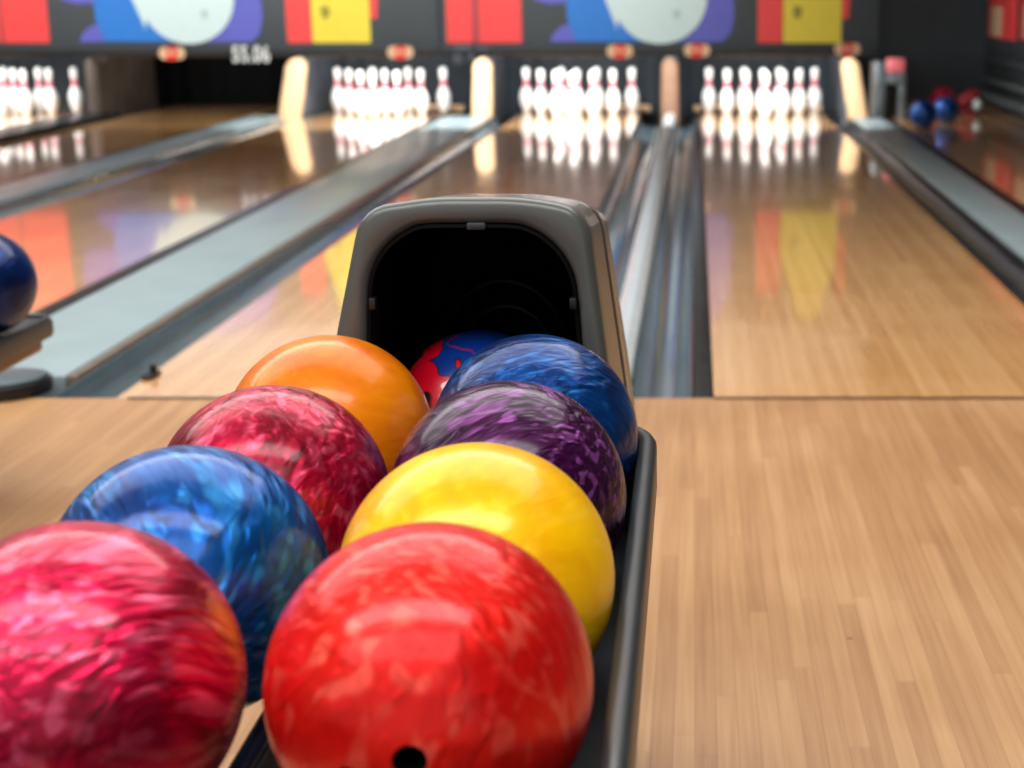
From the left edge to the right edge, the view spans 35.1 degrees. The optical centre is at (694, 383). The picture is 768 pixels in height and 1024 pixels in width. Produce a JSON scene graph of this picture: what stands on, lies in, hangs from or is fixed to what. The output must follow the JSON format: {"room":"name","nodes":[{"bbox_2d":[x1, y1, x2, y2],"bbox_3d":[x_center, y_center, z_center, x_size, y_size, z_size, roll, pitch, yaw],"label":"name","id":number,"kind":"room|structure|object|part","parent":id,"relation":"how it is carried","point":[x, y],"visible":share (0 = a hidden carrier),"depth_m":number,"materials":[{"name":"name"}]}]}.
{"room":"sports facility","nodes":[
{"label":"sports facility","id":0,"kind":"room"},
{"bbox_2d":[0,100,1023,767],"bbox_3d":[-2.525,-0.514,6.619,10.950,0.120,18.100,0,14,0],"label":"floor","id":1,"kind":"structure","parent":0,"point":[835,583],"depth_m":3.99,"materials":[{"name":"brown wood"}]},
{"bbox_2d":[0,87,6,116],"bbox_3d":[-5.820,-2.428,13.362,0.121,0.381,0.121,-11,18,-38],"label":"pin","id":2,"kind":"object","parent":1,"relation":"on","point":[3,102],"visible":1,"depth_m":13.36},
{"bbox_2d":[0,67,10,111],"bbox_3d":[-5.972,-2.546,13.842,0.121,0.381,0.121,9,16,32],"label":"pin","id":3,"kind":"object","parent":1,"relation":"on","point":[3,72],"visible":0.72,"depth_m":13.81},
{"bbox_2d":[8,68,20,113],"bbox_3d":[-5.820,-2.506,13.682,0.121,0.381,0.121,-5,15,-20],"label":"pin","id":4,"kind":"object","parent":1,"relation":"on","point":[13,92],"visible":0.86,"depth_m":13.65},
{"bbox_2d":[17,69,32,114],"bbox_3d":[-5.668,-2.467,13.522,0.121,0.381,0.121,-2,14,-8],"label":"pin","id":5,"kind":"object","parent":1,"relation":"on","point":[25,100],"visible":1,"depth_m":13.49,"materials":[{"name":"plastic"}]},
{"bbox_2d":[0,368,52,401],"bbox_3d":[-1.914,0.002,4.171,0.442,0.046,0.210,0,14,0],"label":"end cap","id":6,"kind":"object","parent":1,"relation":"on","point":[15,383],"visible":1,"depth_m":4.14,"materials":[{"name":"black plastic"}]},
{"bbox_2d":[0,313,53,372],"bbox_3d":[-1.714,0.157,2.917,0.665,0.343,1.230,0,14,0],"label":"ball rack","id":7,"kind":"object","parent":1,"relation":"on","point":[24,340],"visible":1,"depth_m":3.32,"materials":[{"name":"grey plastic"}]},
{"bbox_2d":[0,234,37,332],"bbox_3d":[-1.449,-0.204,3.245,0.216,0.216,0.216,-8,16,-31],"label":"ball","id":8,"kind":"object","parent":7,"relation":"on","point":[18,274],"visible":1,"depth_m":3.21,"materials":[{"name":"plastic"}]},
{"bbox_2d":[33,67,45,111],"bbox_3d":[-5.668,-2.546,13.842,0.121,0.381,0.121,-4,14,-17],"label":"pin","id":9,"kind":"object","parent":1,"relation":"on","point":[39,90],"visible":0.84,"depth_m":13.81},
{"bbox_2d":[43,68,58,113],"bbox_3d":[-5.515,-2.506,13.682,0.121,0.381,0.121,5,15,19],"label":"pin","id":10,"kind":"object","parent":1,"relation":"on","point":[50,97],"visible":1,"depth_m":13.65,"materials":[{"name":"plastic"}]},
{"bbox_2d":[68,67,82,111],"bbox_3d":[-5.363,-2.546,13.842,0.121,0.381,0.121,-5,15,-21],"label":"pin","id":11,"kind":"object","parent":1,"relation":"on","point":[75,96],"visible":1,"depth_m":13.81,"materials":[{"name":"plastic"}]},
{"bbox_2d":[141,364,161,379],"bbox_3d":[-1.478,-0.033,4.348,0.032,0.030,0.080,0,14,0],"label":"bracket","id":12,"kind":"object","parent":1,"relation":"on","point":[153,373],"visible":1,"depth_m":4.35,"materials":[{"name":"black plastic"}]},
{"bbox_3d":[-1.478,-0.025,4.350,0.032,0.012,0.080,0,14,0],"label":"bracket plate","id":13,"kind":"part","parent":12,"relation":"part of","materials":[{"name":"black plastic"}]},
{"bbox_2d":[127,397,218,398],"bbox_3d":[-0.966,0.036,4.126,0.995,0.002,0.020,0,14,0],"label":"foul line","id":14,"kind":"object","parent":1,"relation":"on","point":[128,397],"visible":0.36,"depth_m":4.13,"materials":[{"name":"paint"}]},
{"bbox_2d":[331,67,343,111],"bbox_3d":[-3.089,-2.546,13.842,0.121,0.381,0.121,-4,14,-16],"label":"pin","id":15,"kind":"object","parent":1,"relation":"on","point":[337,92],"visible":0.93,"depth_m":13.81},
{"bbox_2d":[342,69,354,113],"bbox_3d":[-2.937,-2.483,13.586,0.121,0.381,0.121,-2,14,-9],"label":"pin","id":16,"kind":"object","parent":1,"relation":"on","point":[348,94],"visible":0.95,"depth_m":13.55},
{"bbox_2d":[354,70,366,116],"bbox_3d":[-2.784,-2.420,13.329,0.121,0.381,0.121,-4,14,-16],"label":"pin","id":17,"kind":"object","parent":1,"relation":"on","point":[360,96],"visible":0.94,"depth_m":13.29,"materials":[{"name":"plastic"}]},
{"bbox_2d":[367,67,378,95],"bbox_3d":[-2.784,-2.546,13.842,0.121,0.381,0.121,-3,14,-10],"label":"pin","id":18,"kind":"object","parent":1,"relation":"on","point":[372,69],"visible":0.31,"depth_m":13.81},
{"bbox_2d":[366,72,380,118],"bbox_3d":[-2.632,-2.357,13.073,0.121,0.381,0.121,6,15,24],"label":"pin","id":19,"kind":"object","parent":1,"relation":"on","point":[373,104],"visible":1,"depth_m":13.04,"materials":[{"name":"plastic"}]},
{"bbox_2d":[379,69,391,113],"bbox_3d":[-2.632,-2.483,13.586,0.121,0.381,0.121,11,18,39],"label":"pin","id":20,"kind":"object","parent":1,"relation":"on","point":[385,94],"visible":0.85,"depth_m":13.55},
{"bbox_2d":[390,70,404,116],"bbox_3d":[-2.480,-2.420,13.329,0.121,0.381,0.121,-6,15,-24],"label":"pin","id":21,"kind":"object","parent":1,"relation":"on","point":[397,101],"visible":1,"depth_m":13.30,"materials":[{"name":"plastic"}]},
{"bbox_2d":[402,67,414,111],"bbox_3d":[-2.480,-2.546,13.842,0.121,0.381,0.121,7,16,27],"label":"pin","id":22,"kind":"object","parent":1,"relation":"on","point":[408,92],"visible":0.91,"depth_m":13.81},
{"bbox_2d":[414,69,427,113],"bbox_3d":[-2.327,-2.483,13.586,0.121,0.381,0.121,-12,18,-39],"label":"pin","id":23,"kind":"object","parent":1,"relation":"on","point":[420,97],"visible":1,"depth_m":13.55,"materials":[{"name":"plastic"}]},
{"bbox_2d":[228,194,656,767],"bbox_3d":[-0.288,0.314,1.326,0.494,0.798,1.825,0,14,0],"label":"ball return","id":24,"kind":"object","parent":1,"relation":"on","point":[422,272],"visible":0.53,"depth_m":1.80,"materials":[{"name":"black plastic"}]},
{"bbox_2d":[0,521,246,767],"bbox_3d":[-0.402,0.196,1.042,0.213,0.213,0.213,-4,14,-15],"label":"ball","id":25,"kind":"object","parent":24,"relation":"on","point":[118,649],"visible":1,"depth_m":0.97,"materials":[{"name":"plastic"}]},
{"bbox_2d":[59,445,328,708],"bbox_3d":[-0.397,0.156,1.256,0.216,0.216,0.216,9,17,33],"label":"ball","id":26,"kind":"object","parent":24,"relation":"on","point":[251,531],"visible":0.44,"depth_m":1.19,"materials":[{"name":"plastic"}]},
{"bbox_3d":[-0.338,0.296,1.159,0.019,0.027,1.390,0,14,0],"label":"ball rail","id":27,"kind":"part","parent":24,"relation":"part of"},
{"bbox_2d":[167,385,387,556],"bbox_3d":[-0.387,0.107,1.469,0.212,0.212,0.212,12,18,40],"label":"ball","id":28,"kind":"object","parent":24,"relation":"on","point":[306,437],"visible":0.35,"depth_m":1.40,"materials":[{"name":"plastic"}]},
{"bbox_2d":[235,335,429,473],"bbox_3d":[-0.384,0.056,1.682,0.216,0.216,0.216,0,14,2],"label":"ball","id":29,"kind":"object","parent":24,"relation":"on","point":[356,374],"visible":0.41,"depth_m":1.61,"materials":[{"name":"plastic"}]},
{"bbox_2d":[262,521,593,767],"bbox_3d":[-0.172,0.196,1.042,0.212,0.212,0.212,6,15,22],"label":"ball","id":30,"kind":"object","parent":24,"relation":"on","point":[429,644],"visible":1,"depth_m":0.96,"materials":[{"name":"plastic"}]},
{"bbox_2d":[408,330,511,408],"bbox_3d":[-0.262,0.037,1.947,0.205,0.205,0.205,7,16,28],"label":"ball","id":31,"kind":"object","parent":24,"relation":"in","point":[434,366],"visible":0.13,"depth_m":1.88,"materials":[{"name":"plastic"}]},
{"bbox_2d":[341,442,614,655],"bbox_3d":[-0.171,0.154,1.256,0.216,0.216,0.216,-5,15,-20],"label":"ball","id":32,"kind":"object","parent":24,"relation":"on","point":[516,495],"visible":0.48,"depth_m":1.20,"materials":[{"name":"plastic"}]},
{"bbox_2d":[393,380,625,552],"bbox_3d":[-0.171,0.105,1.469,0.216,0.216,0.216,3,14,10],"label":"ball","id":33,"kind":"object","parent":24,"relation":"on","point":[542,421],"visible":0.41,"depth_m":1.41,"materials":[{"name":"plastic"}]},
{"bbox_2d":[436,334,637,483],"bbox_3d":[-0.168,0.055,1.682,0.216,0.216,0.216,1,14,5],"label":"ball","id":34,"kind":"object","parent":24,"relation":"on","point":[565,366],"visible":0.35,"depth_m":1.62,"materials":[{"name":"plastic"}]},
{"bbox_2d":[437,67,450,111],"bbox_3d":[-2.175,-2.546,13.842,0.121,0.381,0.121,-5,15,-19],"label":"pin","id":35,"kind":"object","parent":1,"relation":"on","point":[443,95],"visible":1,"depth_m":13.81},
{"bbox_2d":[428,105,463,111],"bbox_3d":[-2.675,-2.509,14.572,1.140,0.062,0.060,0,14,0],"label":"strip","id":36,"kind":"object","parent":1,"relation":"attached to","point":[460,108],"visible":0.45,"depth_m":14.54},
{"bbox_2d":[519,67,532,111],"bbox_3d":[-1.460,-2.546,13.842,0.121,0.381,0.121,-10,17,-35],"label":"pin","id":37,"kind":"object","parent":1,"relation":"on","point":[526,95],"visible":1,"depth_m":13.81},
{"bbox_2d":[534,69,547,113],"bbox_3d":[-1.308,-2.483,13.586,0.121,0.381,0.121,-3,14,-14],"label":"pin","id":38,"kind":"object","parent":1,"relation":"on","point":[541,97],"visible":1,"depth_m":13.55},
{"bbox_2d":[549,70,563,116],"bbox_3d":[-1.155,-2.420,13.329,0.121,0.381,0.121,-8,16,-30],"label":"pin","id":39,"kind":"object","parent":1,"relation":"on","point":[556,101],"visible":1,"depth_m":13.30,"materials":[{"name":"plastic"}]},
{"bbox_2d":[558,67,567,111],"bbox_3d":[-1.155,-2.546,13.842,0.121,0.381,0.121,9,17,33],"label":"pin","id":40,"kind":"object","parent":1,"relation":"on","point":[561,70],"visible":0.55,"depth_m":13.80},
{"bbox_2d":[565,72,579,118],"bbox_3d":[-1.003,-2.357,13.073,0.121,0.381,0.121,-6,15,-23],"label":"pin","id":41,"kind":"object","parent":1,"relation":"on","point":[572,103],"visible":1,"depth_m":13.04,"materials":[{"name":"plastic"}]},
{"bbox_2d":[573,69,583,113],"bbox_3d":[-1.003,-2.483,13.586,0.121,0.381,0.121,-12,18,-41],"label":"pin","id":42,"kind":"object","parent":1,"relation":"on","point":[578,90],"visible":0.56,"depth_m":13.55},
{"bbox_2d":[532,105,649,111],"bbox_3d":[-0.981,-2.509,14.572,1.145,0.062,0.060,0,14,0],"label":"strip","id":43,"kind":"object","parent":1,"relation":"attached to","point":[646,107],"visible":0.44,"depth_m":14.54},
{"bbox_2d":[586,70,599,116],"bbox_3d":[-0.851,-2.420,13.329,0.121,0.381,0.121,9,17,33],"label":"pin","id":44,"kind":"object","parent":1,"relation":"on","point":[592,99],"visible":1,"depth_m":13.30,"materials":[{"name":"plastic"}]},
{"bbox_2d":[593,67,603,111],"bbox_3d":[-0.851,-2.546,13.842,0.121,0.381,0.121,-5,15,-18],"label":"pin","id":45,"kind":"object","parent":1,"relation":"on","point":[598,88],"visible":0.44,"depth_m":13.81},
{"bbox_2d":[606,69,619,113],"bbox_3d":[-0.698,-2.483,13.586,0.121,0.381,0.121,3,14,13],"label":"pin","id":46,"kind":"object","parent":1,"relation":"on","point":[612,97],"visible":1,"depth_m":13.55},
{"bbox_2d":[625,67,638,111],"bbox_3d":[-0.546,-2.546,13.842,0.121,0.381,0.121,13,19,42],"label":"pin","id":47,"kind":"object","parent":1,"relation":"on","point":[631,96],"visible":1,"depth_m":13.81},
{"bbox_2d":[702,67,715,111],"bbox_3d":[0.120,-2.546,13.842,0.121,0.381,0.121,-5,15,-19],"label":"pin","id":48,"kind":"object","parent":1,"relation":"on","point":[708,95],"visible":1,"depth_m":13.81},
{"bbox_2d":[720,69,733,113],"bbox_3d":[0.272,-2.483,13.586,0.121,0.381,0.121,-6,15,-24],"label":"pin","id":49,"kind":"object","parent":1,"relation":"on","point":[726,97],"visible":1,"depth_m":13.55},
{"bbox_2d":[737,67,747,108],"bbox_3d":[0.425,-2.546,13.842,0.121,0.381,0.121,1,14,5],"label":"pin","id":50,"kind":"object","parent":1,"relation":"on","point":[743,68],"visible":0.34,"depth_m":13.81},
{"bbox_2d":[739,70,752,116],"bbox_3d":[0.425,-2.420,13.329,0.121,0.381,0.121,11,17,37],"label":"pin","id":51,"kind":"object","parent":1,"relation":"on","point":[745,99],"visible":1,"depth_m":13.30,"materials":[{"name":"plastic"}]},
{"bbox_2d":[694,105,821,111],"bbox_3d":[0.574,-2.509,14.572,1.169,0.062,0.060,0,14,0],"label":"strip","id":52,"kind":"object","parent":1,"relation":"attached to","point":[696,107],"visible":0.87,"depth_m":14.54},
{"bbox_2d":[756,69,766,113],"bbox_3d":[0.577,-2.483,13.586,0.121,0.381,0.121,-1,14,-4],"label":"pin","id":53,"kind":"object","parent":1,"relation":"on","point":[759,92],"visible":0.45,"depth_m":13.55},
{"bbox_2d":[758,72,772,118],"bbox_3d":[0.577,-2.357,13.073,0.121,0.381,0.121,-5,15,-21],"label":"pin","id":54,"kind":"object","parent":1,"relation":"on","point":[765,103],"visible":1,"depth_m":13.04,"materials":[{"name":"plastic"}]},
{"bbox_2d":[772,67,782,111],"bbox_3d":[0.729,-2.546,13.842,0.121,0.381,0.121,-3,14,-13],"label":"pin","id":55,"kind":"object","parent":1,"relation":"on","point":[778,69],"visible":0.43,"depth_m":13.81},
{"bbox_2d":[775,70,789,116],"bbox_3d":[0.729,-2.420,13.329,0.121,0.381,0.121,-13,19,-42],"label":"pin","id":56,"kind":"object","parent":1,"relation":"on","point":[782,101],"visible":1,"depth_m":13.30,"materials":[{"name":"plastic"}]},
{"bbox_2d":[792,69,805,113],"bbox_3d":[0.882,-2.483,13.586,0.121,0.381,0.121,-10,17,-35],"label":"pin","id":57,"kind":"object","parent":1,"relation":"on","point":[798,96],"visible":1,"depth_m":13.55,"materials":[{"name":"plastic"}]},
{"bbox_2d":[807,67,820,111],"bbox_3d":[1.034,-2.546,13.842,0.121,0.381,0.121,8,16,30],"label":"pin","id":58,"kind":"object","parent":1,"relation":"on","point":[814,94],"visible":1,"depth_m":13.81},
{"bbox_2d":[714,397,1023,398],"bbox_3d":[1.365,0.036,4.126,2.631,0.002,0.020,0,14,0],"label":"foul line","id":59,"kind":"object","parent":1,"relation":"on","point":[714,397],"visible":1,"depth_m":4.12,"materials":[{"name":"paint"}]},
{"bbox_2d":[869,58,905,118],"bbox_3d":[1.588,-2.442,13.191,0.264,0.490,0.315,0,14,0],"label":"post","id":60,"kind":"object","parent":1,"relation":"on","point":[882,85],"visible":0.99,"depth_m":13.07,"materials":[{"name":"metal"}]},
{"bbox_3d":[1.506,-2.429,13.202,0.099,0.460,0.300,0,14,0],"label":"panel","id":61,"kind":"part","parent":60,"relation":"part of","materials":[{"name":"metal"}]},
{"bbox_3d":[1.607,-2.351,13.283,0.095,0.270,0.080,0,14,0],"label":"panel","id":62,"kind":"part","parent":60,"relation":"part of","materials":[{"name":"black plastic"}]},
{"bbox_3d":[1.639,-2.492,13.073,0.162,0.085,0.100,0,14,0],"label":"plate","id":63,"kind":"part","parent":60,"relation":"part of","materials":[{"name":"metal"}]},
{"bbox_3d":[1.690,-2.369,13.103,0.059,0.390,0.080,0,14,0],"label":"leg","id":64,"kind":"part","parent":60,"relation":"part of","materials":[{"name":"metal"}]},
{"bbox_2d":[909,100,937,128],"bbox_3d":[1.735,-2.048,12.162,0.216,0.216,0.216,-5,15,-18],"label":"ball","id":65,"kind":"object","parent":1,"relation":"on","point":[923,114],"visible":1,"depth_m":12.09,"materials":[{"name":"plastic"}]},
{"bbox_2d":[929,87,954,103],"bbox_3d":[2.133,-2.454,13.813,0.216,0.216,0.216,6,15,23],"label":"ball","id":66,"kind":"object","parent":1,"relation":"on","point":[939,92],"visible":0.55,"depth_m":13.74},
{"bbox_2d":[934,96,959,123],"bbox_3d":[1.984,-2.167,12.648,0.216,0.216,0.216,11,17,37],"label":"ball","id":67,"kind":"object","parent":1,"relation":"on","point":[948,108],"visible":0.85,"depth_m":12.57,"materials":[{"name":"plastic"}]},
{"bbox_2d":[956,89,981,114],"bbox_3d":[2.309,-2.379,13.504,0.211,0.218,0.169,0,14,0],"label":"ball","id":68,"kind":"object","parent":1,"relation":"on","point":[971,97],"visible":0.93,"depth_m":13.46,"materials":[{"name":"red plastic"}]},
{"bbox_2d":[499,117,869,397],"bbox_3d":[-2.525,-1.306,10.285,10.950,0.070,12.600,0,14,0],"label":"floor","id":69,"kind":"structure","parent":0,"point":[648,122],"depth_m":14.19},
{"bbox_2d":[0,57,95,104],"bbox_3d":[-5.800,-2.989,14.722,1.400,1.078,0.044,0,14,0],"label":"pin deck opening","id":70,"kind":"object","parent":69,"relation":"on","point":[60,67],"visible":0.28,"depth_m":14.74,"materials":[{"name":"fabric"}]},
{"bbox_2d":[0,111,120,143],"bbox_3d":[-4.945,-1.057,8.753,0.310,0.173,9.495,0,14,0],"label":"rail","id":71,"kind":"object","parent":69,"relation":"on","point":[30,129],"visible":0.49,"depth_m":12.14,"materials":[{"name":"metal"}]},
{"bbox_2d":[85,57,157,116],"bbox_3d":[-5.030,-2.670,14.116,0.120,0.748,1.610,0,14,0],"label":"wall","id":72,"kind":"structure","parent":69,"relation":"on","point":[126,85],"depth_m":13.92,"materials":[{"name":"wood"}]},
{"bbox_2d":[0,116,248,186],"bbox_3d":[-3.728,-1.037,8.758,0.055,0.132,9.495,0,14,0],"label":"rail","id":73,"kind":"object","parent":69,"relation":"on","point":[245,116],"visible":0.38,"depth_m":10.24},
{"bbox_2d":[0,115,280,202],"bbox_3d":[-3.575,-1.042,8.759,0.240,0.140,9.490,0,14,0],"label":"divider capping","id":74,"kind":"object","parent":69,"relation":"on","point":[25,187],"visible":0.54,"depth_m":9.86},
{"bbox_2d":[0,117,286,219],"bbox_3d":[-3.320,-1.033,8.759,0.260,0.124,9.495,0,14,0],"label":"gutter","id":75,"kind":"object","parent":69,"relation":"on","point":[19,205],"visible":0.33,"depth_m":9.62,"materials":[{"name":"grey plastic"}]},
{"bbox_2d":[154,57,297,108],"bbox_3d":[-4.215,-2.989,14.722,1.510,1.078,0.044,0,14,0],"label":"pin deck opening","id":76,"kind":"object","parent":69,"relation":"on","point":[187,80],"visible":0.24,"depth_m":14.76,"materials":[{"name":"black"}]},
{"bbox_2d":[32,116,445,315],"bbox_3d":[-2.119,-1.037,8.758,0.087,0.132,9.495,0,14,0],"label":"rail","id":77,"kind":"object","parent":69,"relation":"on","point":[72,298],"visible":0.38,"depth_m":6.85,"materials":[{"name":"metal"}]},
{"bbox_2d":[10,115,489,397],"bbox_3d":[-1.886,-1.064,8.852,0.368,0.140,9.300,0,14,0],"label":"divider capping","id":78,"kind":"object","parent":69,"relation":"on","point":[88,328],"visible":0.62,"depth_m":6.12,"materials":[{"name":"plastic"}]},
{"bbox_2d":[52,118,500,397],"bbox_3d":[-1.583,-1.033,8.759,0.171,0.124,9.495,0,14,0],"label":"gutter","id":79,"kind":"object","parent":69,"relation":"on","point":[121,373],"visible":0.34,"depth_m":5.80,"materials":[{"name":"grey plastic"}]},
{"bbox_2d":[66,116,494,387],"bbox_3d":[-1.685,-1.063,8.852,0.027,0.138,9.300,0,14,0],"label":"strip","id":80,"kind":"object","parent":69,"relation":"on","point":[130,342],"visible":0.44,"depth_m":5.76,"materials":[{"name":"metal"}]},
{"bbox_2d":[278,57,340,124],"bbox_3d":[-3.371,-2.670,14.116,0.258,0.748,1.610,0,14,0],"label":"wall","id":81,"kind":"structure","parent":69,"relation":"on","point":[308,82],"depth_m":13.49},
{"bbox_3d":[-3.315,-2.686,14.163,0.100,0.740,1.510,0,14,0],"label":"plate","id":82,"kind":"part","parent":81,"relation":"part of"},
{"bbox_2d":[340,0,479,114],"bbox_3d":[-2.585,-2.989,14.722,1.510,1.078,0.044,0,14,0],"label":"pin deck opening","id":83,"kind":"object","parent":69,"relation":"on","point":[459,77],"visible":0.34,"depth_m":14.74,"materials":[{"name":"fabric"}]},
{"bbox_2d":[472,57,510,124],"bbox_3d":[-1.784,-2.670,14.116,0.181,0.748,1.610,0,14,0],"label":"wall","id":84,"kind":"structure","parent":69,"relation":"on","point":[491,78],"depth_m":13.44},
{"bbox_2d":[509,57,663,118],"bbox_3d":[-0.990,-2.989,14.722,1.440,1.078,0.044,0,14,0],"label":"pin deck opening","id":85,"kind":"object","parent":69,"relation":"on","point":[648,77],"visible":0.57,"depth_m":14.75,"materials":[{"name":"fabric"}]},
{"bbox_2d":[599,117,662,299],"bbox_3d":[-0.358,-1.033,8.759,0.212,0.124,9.495,0,14,0],"label":"gutter","id":86,"kind":"object","parent":69,"relation":"on","point":[621,206],"visible":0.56,"depth_m":8.79,"materials":[{"name":"grey plastic"}]},
{"bbox_2d":[620,113,674,382],"bbox_3d":[-0.210,-1.051,8.731,0.090,0.172,9.440,0,14,0],"label":"divider","id":87,"kind":"object","parent":69,"relation":"on","point":[634,292],"visible":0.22,"depth_m":6.22,"materials":[{"name":"grey plastic"}]},
{"bbox_2d":[632,119,693,397],"bbox_3d":[-0.088,-1.033,8.759,0.160,0.124,9.495,0,14,0],"label":"gutter","id":88,"kind":"object","parent":69,"relation":"on","point":[663,366],"visible":0.68,"depth_m":5.90,"materials":[{"name":"grey plastic"}]},
{"bbox_2d":[661,57,678,124],"bbox_3d":[-0.210,-2.670,14.116,0.150,0.748,1.610,0,14,0],"label":"wall","id":89,"kind":"structure","parent":69,"relation":"on","point":[669,68],"depth_m":13.35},
{"bbox_2d":[693,117,712,397],"bbox_3d":[0.021,-1.036,8.758,0.051,0.131,9.495,0,14,0],"label":"rail","id":90,"kind":"object","parent":69,"relation":"on","point":[702,371],"visible":0.76,"depth_m":5.56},
{"bbox_2d":[679,57,828,118],"bbox_3d":[0.560,-2.989,14.722,1.420,1.078,0.044,0,14,0],"label":"pin deck opening","id":91,"kind":"object","parent":69,"relation":"on","point":[692,77],"visible":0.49,"depth_m":14.75,"materials":[{"name":"fabric"}]},
{"bbox_2d":[828,57,867,127],"bbox_3d":[1.337,-2.670,14.116,0.236,0.748,1.610,0,14,0],"label":"wall","id":92,"kind":"structure","parent":69,"relation":"on","point":[846,99],"depth_m":13.40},
{"bbox_3d":[1.285,-2.686,14.163,0.100,0.740,1.510,0,14,0],"label":"plate","id":93,"kind":"part","parent":92,"relation":"part of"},
{"bbox_2d":[830,117,1023,304],"bbox_3d":[1.195,-1.033,8.759,0.186,0.124,9.495,0,14,0],"label":"gutter","id":94,"kind":"object","parent":69,"relation":"on","point":[999,260],"visible":0.55,"depth_m":7.85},
{"bbox_2d":[853,118,1023,259],"bbox_3d":[1.409,-1.007,8.614,0.233,0.142,9.190,0,14,0],"label":"divider capping","id":95,"kind":"object","parent":69,"relation":"on","point":[996,216],"visible":0.7,"depth_m":8.48,"materials":[{"name":"plastic"}]},
{"bbox_2d":[883,119,1023,214],"bbox_3d":[1.573,-1.001,8.612,0.085,0.132,9.195,0,14,0],"label":"rail","id":96,"kind":"object","parent":69,"relation":"on","point":[991,188],"visible":0.31,"depth_m":9.33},
{"bbox_2d":[979,98,1023,119],"bbox_3d":[2.723,-1.295,9.776,0.075,0.148,11.595,0,14,0],"label":"rail","id":97,"kind":"object","parent":69,"relation":"on","point":[983,101],"visible":0.2,"depth_m":14.03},
{"bbox_2d":[678,0,986,99],"bbox_3d":[-2.525,-4.541,16.055,10.950,3.600,0.150,0,14,0],"label":"wall","id":98,"kind":"structure","parent":0,"point":[942,43],"depth_m":16.25,"materials":[{"name":"painted drywall"}]},
{"bbox_2d":[984,0,1023,99],"bbox_3d":[3.025,-2.263,6.781,0.150,3.600,19.250,0,14,0],"label":"wall","id":99,"kind":"structure","parent":0,"point":[1009,49],"depth_m":15.20,"materials":[{"name":"painted drywall"}]},
{"bbox_2d":[978,90,1023,113],"bbox_3d":[2.865,-1.488,10.447,0.169,0.203,11.000,0,14,0],"label":"wall ledge","id":100,"kind":"object","parent":99,"relation":"attached to","point":[1005,100],"visible":0.43,"depth_m":14.61,"materials":[{"name":"grey"}]},
{"bbox_2d":[987,0,1017,40],"bbox_3d":[2.932,-3.938,15.174,0.035,1.300,1.350,0,14,0],"label":"wall panel","id":101,"kind":"object","parent":99,"relation":"attached to","point":[1002,14],"visible":1,"depth_m":15.15,"materials":[{"name":"red"}]},
{"bbox_2d":[984,76,1023,92],"bbox_3d":[2.894,-1.691,10.397,0.109,0.045,11.000,0,14,0],"label":"wall ledge","id":102,"kind":"object","parent":99,"relation":"attached to","point":[995,80],"visible":1,"depth_m":14.73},
{"bbox_2d":[987,56,1023,68],"bbox_3d":[2.905,-1.885,10.349,0.089,0.045,11.000,0,14,0],"label":"wall ledge","id":103,"kind":"object","parent":99,"relation":"attached to","point":[1011,62],"visible":1,"depth_m":14.74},
{"bbox_2d":[1019,0,1023,39],"bbox_3d":[2.932,-3.569,13.565,0.035,1.300,1.450,0,14,0],"label":"wall panel","id":104,"kind":"object","parent":99,"relation":"attached to","point":[1021,30],"visible":1,"depth_m":14.31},
{"bbox_3d":[-3.322,-4.368,11.727,9.356,1.870,0.140,0,14,0],"label":"wall","id":105,"kind":"structure","parent":0,"visible":0},
{"bbox_2d":[0,0,439,61],"bbox_3d":[-3.825,-2.963,11.936,3.793,1.101,0.123,0,14,0],"label":"panel","id":106,"kind":"object","parent":105,"relation":"attached to","point":[165,29],"visible":1,"depth_m":12.00,"materials":[{"name":"multicoloured paint"}]},
{"bbox_3d":[-5.023,-2.943,11.940,0.346,0.780,0.004,0,14,0],"label":"red panel","id":107,"kind":"part","parent":106,"relation":"part of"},
{"bbox_3d":[-2.970,-2.870,11.957,0.188,0.630,0.004,0,14,0],"label":"red panel","id":108,"kind":"part","parent":106,"relation":"part of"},
{"bbox_2d":[321,6,329,18],"bbox_3d":[-2.764,-2.780,11.971,0.072,0.096,0.003,0,14,0],"label":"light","id":109,"kind":"object","parent":106,"relation":"attached to","point":[325,10],"depth_m":11.97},
{"bbox_3d":[-2.654,-2.961,11.931,0.436,0.820,0.004,0,14,0],"label":"yellow panel","id":110,"kind":"part","parent":106,"relation":"part of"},
{"bbox_2d":[440,0,878,63],"bbox_3d":[-0.265,-2.956,11.939,3.282,1.115,0.121,0,14,0],"label":"panel","id":111,"kind":"object","parent":105,"relation":"attached to","point":[470,29],"visible":1,"depth_m":12.00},
{"bbox_3d":[-1.782,-2.442,12.027,0.075,0.074,0.035,0,14,0],"label":"clamp knob","id":112,"kind":"part","parent":111,"relation":"part of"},
{"bbox_3d":[-1.767,-2.943,11.940,0.196,0.780,0.004,0,14,0],"label":"red panel","id":113,"kind":"part","parent":111,"relation":"part of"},
{"bbox_3d":[-1.741,-2.517,12.009,0.143,0.052,0.035,0,14,0],"label":"clamp plate","id":114,"kind":"part","parent":111,"relation":"part of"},
{"bbox_3d":[-1.684,-2.452,12.025,0.060,0.052,0.035,0,14,0],"label":"clamp knob","id":115,"kind":"part","parent":111,"relation":"part of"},
{"bbox_3d":[-1.590,-2.513,12.010,0.098,0.044,0.035,0,14,0],"label":"clamp plate","id":116,"kind":"part","parent":111,"relation":"part of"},
{"bbox_3d":[-1.461,-2.943,11.940,0.320,0.780,0.004,0,14,0],"label":"red panel","id":117,"kind":"part","parent":111,"relation":"part of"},
{"bbox_3d":[0.564,-2.870,11.957,0.188,0.630,0.004,0,14,0],"label":"red panel","id":118,"kind":"part","parent":111,"relation":"part of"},
{"bbox_2d":[793,6,802,18],"bbox_3d":[0.770,-2.780,11.971,0.072,0.096,0.003,0,14,0],"label":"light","id":119,"kind":"object","parent":111,"relation":"attached to","point":[797,10],"depth_m":11.97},
{"bbox_3d":[0.880,-2.961,11.931,0.436,0.820,0.004,0,14,0],"label":"yellow panel","id":120,"kind":"part","parent":111,"relation":"part of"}
]}

